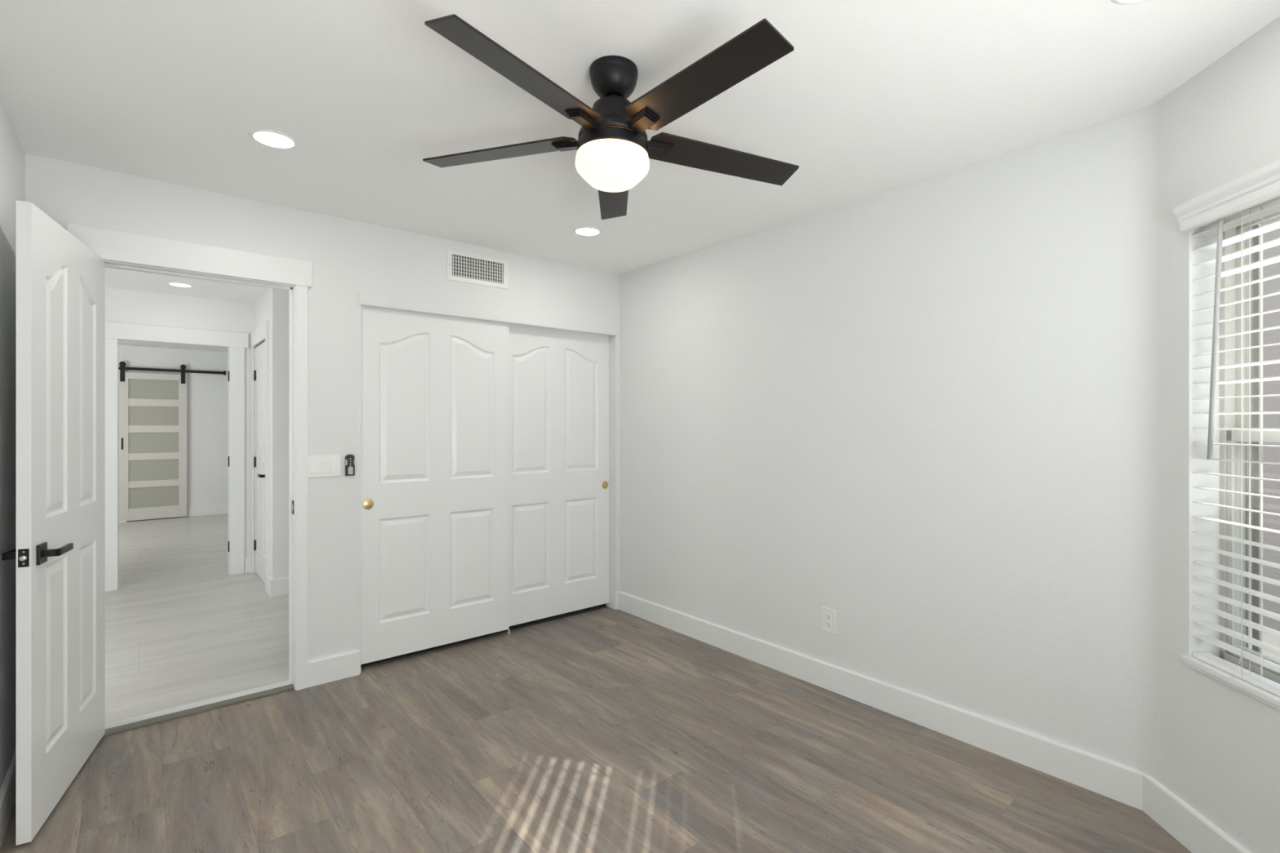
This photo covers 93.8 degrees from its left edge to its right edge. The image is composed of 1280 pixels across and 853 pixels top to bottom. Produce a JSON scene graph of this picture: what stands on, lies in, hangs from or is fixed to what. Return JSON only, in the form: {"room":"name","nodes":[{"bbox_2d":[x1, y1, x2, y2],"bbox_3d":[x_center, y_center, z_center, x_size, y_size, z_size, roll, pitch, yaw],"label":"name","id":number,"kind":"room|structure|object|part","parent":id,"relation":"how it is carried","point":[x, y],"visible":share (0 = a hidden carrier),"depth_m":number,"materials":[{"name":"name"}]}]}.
{"room":"empty bedroom","nodes":[
{"label":"empty bedroom","id":0,"kind":"room"},
{"bbox_2d":[0,93,25,790],"bbox_3d":[-1.133,0.120,0.708,0.120,2.460,4.659,0,0,-40],"label":"wall","id":1,"kind":"structure","parent":0,"point":[12,154],"depth_m":2.12,"materials":[{"name":"white paint"}]},
{"bbox_2d":[0,749,16,847],"bbox_3d":[-1.082,1.284,0.751,0.015,0.132,4.419,0,0,-40],"label":"baseboard","id":2,"kind":"structure","parent":1,"relation":"attached to","point":[8,789],"depth_m":2.04,"materials":[{"name":"white wood"}]},
{"bbox_2d":[118,345,227,521],"bbox_3d":[-6.962,0.120,8.518,3.950,2.460,0.100,0,0,-40],"label":"wall","id":3,"kind":"structure","parent":0,"point":[206,393],"depth_m":8.86,"materials":[{"name":"white paint"}]},
{"bbox_2d":[118,361,226,520],"bbox_3d":[-6.923,0.218,8.437,1.805,2.200,0.072,0,0,-40],"label":"door","id":4,"kind":"structure","parent":3,"relation":"in","point":[153,406],"depth_m":8.46,"materials":[{"name":"white paint"}]},
{"bbox_3d":[-7.119,0.250,8.240,0.022,0.160,0.004,0,0,-40],"label":"pull handle","id":5,"kind":"part","parent":4,"relation":"part of","materials":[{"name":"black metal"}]},
{"bbox_3d":[-6.872,1.008,8.474,0.552,0.284,0.006,0,0,-40],"label":"pane","id":6,"kind":"part","parent":4,"relation":"part of","materials":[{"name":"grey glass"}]},
{"bbox_3d":[-6.872,0.627,8.474,0.552,0.291,0.006,0,0,-40],"label":"pane","id":7,"kind":"part","parent":4,"relation":"part of","materials":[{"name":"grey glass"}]},
{"bbox_3d":[-6.872,0.241,8.474,0.552,0.287,0.006,0,0,-40],"label":"pane","id":8,"kind":"part","parent":4,"relation":"part of","materials":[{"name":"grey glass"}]},
{"bbox_3d":[-6.872,-0.137,8.474,0.552,0.270,0.006,0,0,-40],"label":"pane","id":9,"kind":"part","parent":4,"relation":"part of","materials":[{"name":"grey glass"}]},
{"bbox_3d":[-6.872,-0.512,8.474,0.552,0.274,0.006,0,0,-40],"label":"pane","id":10,"kind":"part","parent":4,"relation":"part of","materials":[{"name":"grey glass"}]},
{"bbox_3d":[-6.924,-0.788,8.437,1.805,0.060,0.072,0,0,-40],"label":"sliding door rail","id":11,"kind":"part","parent":4,"relation":"part of","materials":[{"name":"black metal"}]},
{"bbox_2d":[187,504,227,516],"bbox_3d":[-6.044,1.264,9.210,1.450,0.132,0.015,0,0,-40],"label":"baseboard","id":12,"kind":"structure","parent":3,"relation":"attached to","point":[216,509],"depth_m":8.89,"materials":[{"name":"white wood"}]},
{"bbox_2d":[105,287,253,558],"bbox_3d":[-4.081,0.120,5.074,3.750,2.460,0.120,0,0,-40],"label":"wall","id":13,"kind":"structure","parent":0,"point":[124,306],"depth_m":5.20,"materials":[{"name":"white paint"}]},
{"bbox_2d":[105,320,269,591],"bbox_3d":[-3.663,0.245,4.860,1.143,2.170,0.985,0,0,-40],"label":"door frame","id":14,"kind":"structure","parent":13,"relation":"attached to","point":[237,342],"depth_m":5.15,"materials":[{"name":"white wood"}]},
{"bbox_2d":[244,557,251,573],"bbox_3d":[-3.545,1.264,5.434,0.065,0.132,0.015,0,0,-40],"label":"baseboard","id":15,"kind":"structure","parent":13,"relation":"attached to","point":[247,560],"depth_m":5.42,"materials":[{"name":"white wood"}]},
{"bbox_2d":[253,342,265,583],"bbox_3d":[-3.251,0.308,5.132,0.087,2.020,0.711,0,0,-40],"label":"door","id":16,"kind":"structure","parent":13,"relation":"in","point":[260,372],"depth_m":5.17,"materials":[{"name":"white wood"}]},
{"bbox_3d":[-3.116,0.413,4.937,0.043,0.022,0.132,0,0,-40],"label":"lever","id":17,"kind":"part","parent":16,"relation":"part of","materials":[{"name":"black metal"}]},
{"bbox_2d":[253,288,288,579],"bbox_3d":[-2.772,0.120,5.419,1.100,2.460,1.030,0,0,-40],"label":"wall","id":18,"kind":"structure","parent":0,"point":[273,305],"depth_m":4.71,"materials":[{"name":"white paint"}]},
{"bbox_2d":[266,574,272,596],"bbox_3d":[-2.920,1.264,4.726,0.015,0.132,0.187,0,0,-40],"label":"baseboard","id":19,"kind":"structure","parent":18,"relation":"attached to","point":[269,580],"depth_m":4.68,"materials":[{"name":"white wood"}]},
{"bbox_2d":[25,153,619,673],"bbox_3d":[-1.366,0.120,3.472,3.070,2.460,0.120,0,0,-40],"label":"wall","id":20,"kind":"structure","parent":0,"point":[348,258],"depth_m":3.19,"materials":[{"name":"white paint"}]},
{"bbox_2d":[66,223,311,690],"bbox_3d":[-2.089,0.252,2.852,0.916,2.196,0.144,0,0,-40],"label":"door frame","id":21,"kind":"structure","parent":20,"relation":"attached to","point":[109,245],"depth_m":3.05,"materials":[{"name":"white wood"}]},
{"bbox_2d":[1,200,105,845],"bbox_3d":[-2.157,0.310,2.257,0.140,2.056,0.795,0,0,-29],"label":"door","id":22,"kind":"structure","parent":21,"relation":"attached to","point":[59,553],"depth_m":2.13,"materials":[{"name":"white wood"}]},
{"bbox_3d":[-2.074,0.425,2.003,0.043,0.022,0.129,0,0,-29],"label":"lever","id":23,"kind":"part","parent":22,"relation":"part of","materials":[{"name":"black metal"}]},
{"bbox_3d":[-1.972,0.424,1.917,0.026,0.058,0.002,0,0,-28],"label":"latch plate","id":24,"kind":"part","parent":22,"relation":"part of","materials":[{"name":"black metal"}]},
{"bbox_3d":[-1.986,0.425,1.990,0.009,0.065,0.065,0,0,-29],"label":"lever handle","id":25,"kind":"part","parent":22,"relation":"part of","materials":[{"name":"black metal"}]},
{"bbox_3d":[-1.989,0.425,2.049,0.043,0.022,0.129,0,0,-29],"label":"lever","id":26,"kind":"part","parent":22,"relation":"part of","materials":[{"name":"black metal"}]},
{"bbox_2d":[307,454,341,477],"bbox_3d":[-1.656,0.212,3.145,0.160,0.114,0.010,0,0,-40],"label":"light switch","id":27,"kind":"object","parent":20,"relation":"attached to","point":[326,465],"visible":1,"depth_m":3.14,"materials":[{"name":"white plastic"}]},
{"bbox_2d":[307,649,359,687],"bbox_3d":[-1.620,1.284,3.172,0.252,0.132,0.015,0,0,-40],"label":"baseboard","id":28,"kind":"structure","parent":20,"relation":"attached to","point":[323,670],"depth_m":3.16,"materials":[{"name":"white wood"}]},
{"bbox_2d":[345,454,355,475],"bbox_3d":[-1.558,0.212,3.221,0.047,0.114,0.020,0,0,-40],"label":"remote","id":29,"kind":"object","parent":20,"relation":"attached to","point":[349,459],"visible":1,"depth_m":3.21,"materials":[{"name":"black plastic"}]},
{"bbox_2d":[360,305,508,664],"bbox_3d":[-1.202,0.319,3.589,0.902,1.990,0.042,0,0,-40],"label":"door","id":30,"kind":"structure","parent":20,"relation":"in","point":[434,388],"depth_m":3.54,"materials":[{"name":"white wood"}]},
{"bbox_3d":[-1.503,0.436,3.315,0.057,0.057,0.007,0,0,-40],"label":"knob","id":31,"kind":"part","parent":30,"relation":"part of","materials":[{"name":"gold metal"}]},
{"bbox_2d":[446,248,507,289],"bbox_3d":[-0.997,-0.963,3.698,0.406,0.188,0.008,0,0,-40],"label":"air vent","id":32,"kind":"object","parent":20,"relation":"in","point":[461,266],"visible":1,"depth_m":3.69,"materials":[{"name":"white metal"}]},
{"bbox_2d":[358,292,619,336],"bbox_3d":[-0.848,-0.691,3.836,1.793,0.066,0.027,0,0,-40],"label":"trim","id":33,"kind":"structure","parent":20,"relation":"attached to","point":[364,299],"depth_m":3.70,"materials":[{"name":"white paint"}]},
{"bbox_2d":[508,323,608,626],"bbox_3d":[-0.582,0.319,4.166,0.900,1.990,0.042,0,0,-40],"label":"door","id":34,"kind":"structure","parent":20,"relation":"in","point":[558,380],"depth_m":4.16,"materials":[{"name":"white wood"}]},
{"bbox_3d":[-0.256,0.438,4.416,0.057,0.057,0.007,0,0,-40],"label":"knob","id":35,"kind":"part","parent":34,"relation":"part of","materials":[{"name":"gold metal"}]},
{"bbox_2d":[0,513,1191,852],"bbox_3d":[-2.771,1.400,4.162,4.590,0.140,12.059,0,0,-40],"label":"floor","id":36,"kind":"structure","parent":0,"point":[607,730],"depth_m":2.44,"materials":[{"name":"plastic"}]},
{"bbox_2d":[102,684,293,736],"bbox_3d":[-2.071,1.339,2.830,0.764,0.022,0.024,0,0,-40],"label":"threshold","id":37,"kind":"object","parent":36,"relation":"on","point":[135,725],"visible":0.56,"depth_m":2.81,"materials":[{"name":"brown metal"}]},
{"bbox_2d":[105,680,293,728],"bbox_3d":[-2.099,1.339,2.864,0.764,0.022,0.063,0,0,-40],"label":"threshold","id":38,"kind":"object","parent":36,"relation":"on","point":[195,704],"visible":0.42,"depth_m":2.85,"materials":[{"name":"white stone"}]},
{"bbox_2d":[0,0,1279,351],"bbox_3d":[-2.771,-1.170,4.162,4.590,0.120,12.059,0,0,-40],"label":"ceiling","id":39,"kind":"structure","parent":0,"point":[871,97],"depth_m":2.02,"materials":[{"name":"white paint"}]},
{"bbox_2d":[167,282,193,287],"bbox_3d":[-3.618,-1.107,4.718,0.162,0.006,0.162,0,0,-40],"label":"recessed light","id":40,"kind":"object","parent":39,"relation":"in","point":[176,284],"visible":1,"depth_m":4.70,"materials":[{"name":"white plastic"}]},
{"bbox_2d":[169,283,191,287],"bbox_3d":[-3.618,-1.107,4.718,0.134,0.001,0.134,0,0,-40],"label":"diffuser","id":41,"kind":"object","parent":40,"relation":"attached to","point":[174,284],"depth_m":4.73,"materials":[{"name":"white plastic"}]},
{"bbox_2d":[248,128,297,149],"bbox_3d":[-1.417,-1.107,2.321,0.162,0.006,0.162,0,0,-40],"label":"recessed light","id":42,"kind":"object","parent":39,"relation":"in","point":[278,140],"visible":1,"depth_m":2.31,"materials":[{"name":"white plastic"}]},
{"bbox_2d":[253,131,293,147],"bbox_3d":[-1.417,-1.107,2.321,0.134,0.001,0.134,0,0,-40],"label":"diffuser","id":43,"kind":"object","parent":42,"relation":"attached to","point":[274,140],"depth_m":2.32,"materials":[{"name":"white plastic"}]},
{"bbox_2d":[573,226,601,235],"bbox_3d":[-0.300,-1.107,3.421,0.162,0.006,0.162,0,0,-40],"label":"recessed light","id":44,"kind":"object","parent":39,"relation":"in","point":[586,230],"visible":1,"depth_m":3.42,"materials":[{"name":"white plastic"}]},
{"bbox_2d":[575,228,599,235],"bbox_3d":[-0.300,-1.107,3.421,0.134,0.001,0.134,0,0,-40],"label":"diffuser","id":45,"kind":"object","parent":44,"relation":"attached to","point":[581,231],"depth_m":3.42,"materials":[{"name":"white plastic"}]},
{"bbox_2d":[422,13,799,219],"bbox_3d":[-0.060,-0.929,1.832,1.266,0.363,1.216,0,0,-40],"label":"ceiling fan","id":46,"kind":"object","parent":39,"relation":"hanging from","point":[613,148],"visible":1,"depth_m":1.76,"materials":[{"name":"black metal"}]},
{"bbox_3d":[-0.454,-0.899,1.973,0.532,0.035,0.119,0,0,16],"label":"blade","id":47,"kind":"part","parent":46,"relation":"part of","materials":[{"name":"laminate"}]},
{"bbox_3d":[-0.299,-0.902,1.550,0.119,0.033,0.532,0,0,34],"label":"blade","id":48,"kind":"part","parent":46,"relation":"part of","materials":[{"name":"laminate"}]},
{"bbox_3d":[-0.086,-0.796,1.867,0.231,0.097,0.231,0,0,-40],"label":"lamp shade","id":49,"kind":"part","parent":46,"relation":"part of","materials":[{"name":"white glass"}]},
{"bbox_3d":[-0.100,-0.887,2.252,0.119,0.049,0.532,0,0,-2],"label":"blade","id":50,"kind":"part","parent":46,"relation":"part of","materials":[{"name":"laminate"}]},
{"bbox_3d":[0.156,-0.894,1.568,0.127,0.046,0.534,0,0,-40],"label":"blade","id":51,"kind":"part","parent":46,"relation":"part of","materials":[{"name":"laminate"}]},
{"bbox_3d":[0.276,-0.884,2.002,0.532,0.056,0.119,0,0,-20],"label":"blade","id":52,"kind":"part","parent":46,"relation":"part of","materials":[{"name":"laminate"}]},
{"bbox_2d":[1111,0,1147,4],"bbox_3d":[1.276,-1.107,1.498,0.162,0.006,0.162,0,0,-40],"label":"recessed light","id":53,"kind":"object","parent":39,"relation":"in","point":[1117,2],"visible":1,"depth_m":1.56,"materials":[{"name":"white plastic"}]},
{"bbox_2d":[1120,0,1139,1],"bbox_3d":[1.276,-1.107,1.498,0.134,0.001,0.134,0,0,-40],"label":"diffuser","id":54,"kind":"object","parent":53,"relation":"attached to","point":[1121,0],"depth_m":1.56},
{"bbox_2d":[619,116,1124,764],"bbox_3d":[0.565,0.120,3.650,0.120,2.460,3.925,0,0,-40],"label":"wall","id":55,"kind":"structure","parent":0,"point":[899,412],"depth_m":2.74,"materials":[{"name":"white paint"}]},
{"bbox_2d":[822,607,835,634],"bbox_3d":[0.968,0.999,3.069,0.008,0.122,0.080,0,0,-40],"label":"power outlet","id":56,"kind":"object","parent":55,"relation":"attached to","point":[828,615],"visible":1,"depth_m":3.06,"materials":[{"name":"white plastic"}]},
{"bbox_2d":[825,613,831,620],"bbox_3d":[0.966,0.980,3.067,0.002,0.029,0.034,0,0,-40],"label":"socket","id":57,"kind":"object","parent":56,"relation":"attached to","point":[828,616],"depth_m":3.07,"materials":[{"name":"white plastic"}]},
{"bbox_2d":[825,621,831,627],"bbox_3d":[0.966,1.018,3.067,0.002,0.029,0.034,0,0,-40],"label":"socket","id":58,"kind":"object","parent":56,"relation":"attached to","point":[828,624],"depth_m":3.07,"materials":[{"name":"white plastic"}]},
{"bbox_2d":[617,591,1142,810],"bbox_3d":[0.806,1.284,3.256,0.015,0.132,2.999,0,0,-40],"label":"baseboard","id":59,"kind":"structure","parent":55,"relation":"attached to","point":[1113,780],"depth_m":2.68,"materials":[{"name":"white wood"}]},
{"bbox_2d":[1124,101,1158,781],"bbox_3d":[1.762,0.054,2.101,0.011,2.329,0.107,0,0,-17],"label":"wall","id":60,"kind":"structure","parent":0,"point":[1141,127],"depth_m":2.11,"materials":[{"name":"white paint"}]},
{"bbox_2d":[1158,16,1279,852],"bbox_3d":[1.769,0.120,1.103,0.160,2.460,2.000,0,0,5],"label":"wall","id":61,"kind":"structure","parent":0,"point":[1219,744],"depth_m":1.92,"materials":[{"name":"white paint"}]},
{"bbox_2d":[1142,773,1250,852],"bbox_3d":[1.682,1.284,1.116,0.015,0.132,1.990,0,0,5],"label":"baseboard","id":62,"kind":"structure","parent":61,"relation":"attached to","point":[1188,826],"depth_m":1.93,"materials":[{"name":"white wood"}]},
{"bbox_2d":[1181,199,1279,711],"bbox_3d":[1.763,0.044,1.131,0.176,1.449,1.599,0,0,5],"label":"window","id":63,"kind":"structure","parent":61,"relation":"in","point":[1226,405],"depth_m":1.87,"materials":[{"name":"white plastic"}]},
{"bbox_2d":[1173,159,1279,696],"bbox_3d":[1.694,0.021,1.129,0.110,1.439,1.583,0,0,5],"label":"window blind","id":64,"kind":"object","parent":63,"relation":"attached to","point":[1259,188],"visible":1,"depth_m":1.75,"materials":[{"name":"white plastic"}]},
{"bbox_3d":[1.722,0.732,1.135,0.050,0.014,1.565,0,0,5],"label":"rail","id":65,"kind":"part","parent":64,"relation":"part of","materials":[{"name":"white plastic"}]},
{"bbox_3d":[1.746,0.677,1.756,0.037,0.128,0.016,0,0,-17],"label":"loose cord","id":66,"kind":"part","parent":64,"relation":"part of","materials":[{"name":"white fabric"}]},
{"bbox_3d":[1.776,0.048,1.742,0.054,1.366,0.009,0,0,7],"label":"ladder cord","id":67,"kind":"part","parent":64,"relation":"part of","materials":[{"name":"white fabric"}]},
{"bbox_3d":[1.727,0.755,1.134,0.104,0.028,1.599,0,0,5],"label":"sill","id":68,"kind":"part","parent":63,"relation":"part of","materials":[{"name":"white wood"}]},
{"bbox_3d":[1.811,0.032,1.127,0.060,1.423,1.575,0,0,5],"label":"frame","id":69,"kind":"part","parent":63,"relation":"part of","materials":[{"name":"grey plastic"}]},
{"bbox_3d":[1.847,0.032,1.135,0.010,1.423,1.513,0,0,5],"label":"screen frame","id":70,"kind":"part","parent":63,"relation":"part of","materials":[{"name":"grey metal"}]},
{"bbox_3d":[1.796,0.366,1.128,0.022,0.703,1.535,0,0,5],"label":"sash","id":71,"kind":"part","parent":63,"relation":"part of","materials":[{"name":"grey plastic"}]},
{"bbox_3d":[1.824,-0.300,1.126,0.022,0.699,1.535,0,0,5],"label":"sash","id":72,"kind":"part","parent":63,"relation":"part of","materials":[{"name":"grey plastic"}]},
{"label":"outside","id":73,"kind":"structure","parent":0,"visible":0},
{"bbox_2d":[1244,626,1279,661],"bbox_3d":[14.313,1.550,0.990,24.830,0.100,40.000,0,0,5],"label":"ground","id":74,"kind":"structure","parent":73,"point":[1273,641],"depth_m":4.15,"materials":[{"name":"beige"}]},
{"bbox_2d":[1244,217,1279,631],"bbox_3d":[4.645,-0.100,3.859,0.200,3.300,20.000,0,0,5],"label":"wall","id":75,"kind":"structure","parent":74,"relation":"on","point":[1272,403],"depth_m":4.37,"materials":[{"name":"grey paint"}]},
{"bbox_3d":[-2.044,0.120,4.626,1.200,2.460,1.120,0,0,-40],"label":"wall","id":76,"kind":"structure","parent":0,"visible":0},
{"bbox_2d":[272,577,288,596],"bbox_3d":[-2.437,1.264,5.018,1.100,0.132,0.015,0,0,-40],"label":"baseboard","id":77,"kind":"structure","parent":76,"relation":"attached to","point":[281,585],"depth_m":4.70,"materials":[{"name":"white wood"}]}
]}

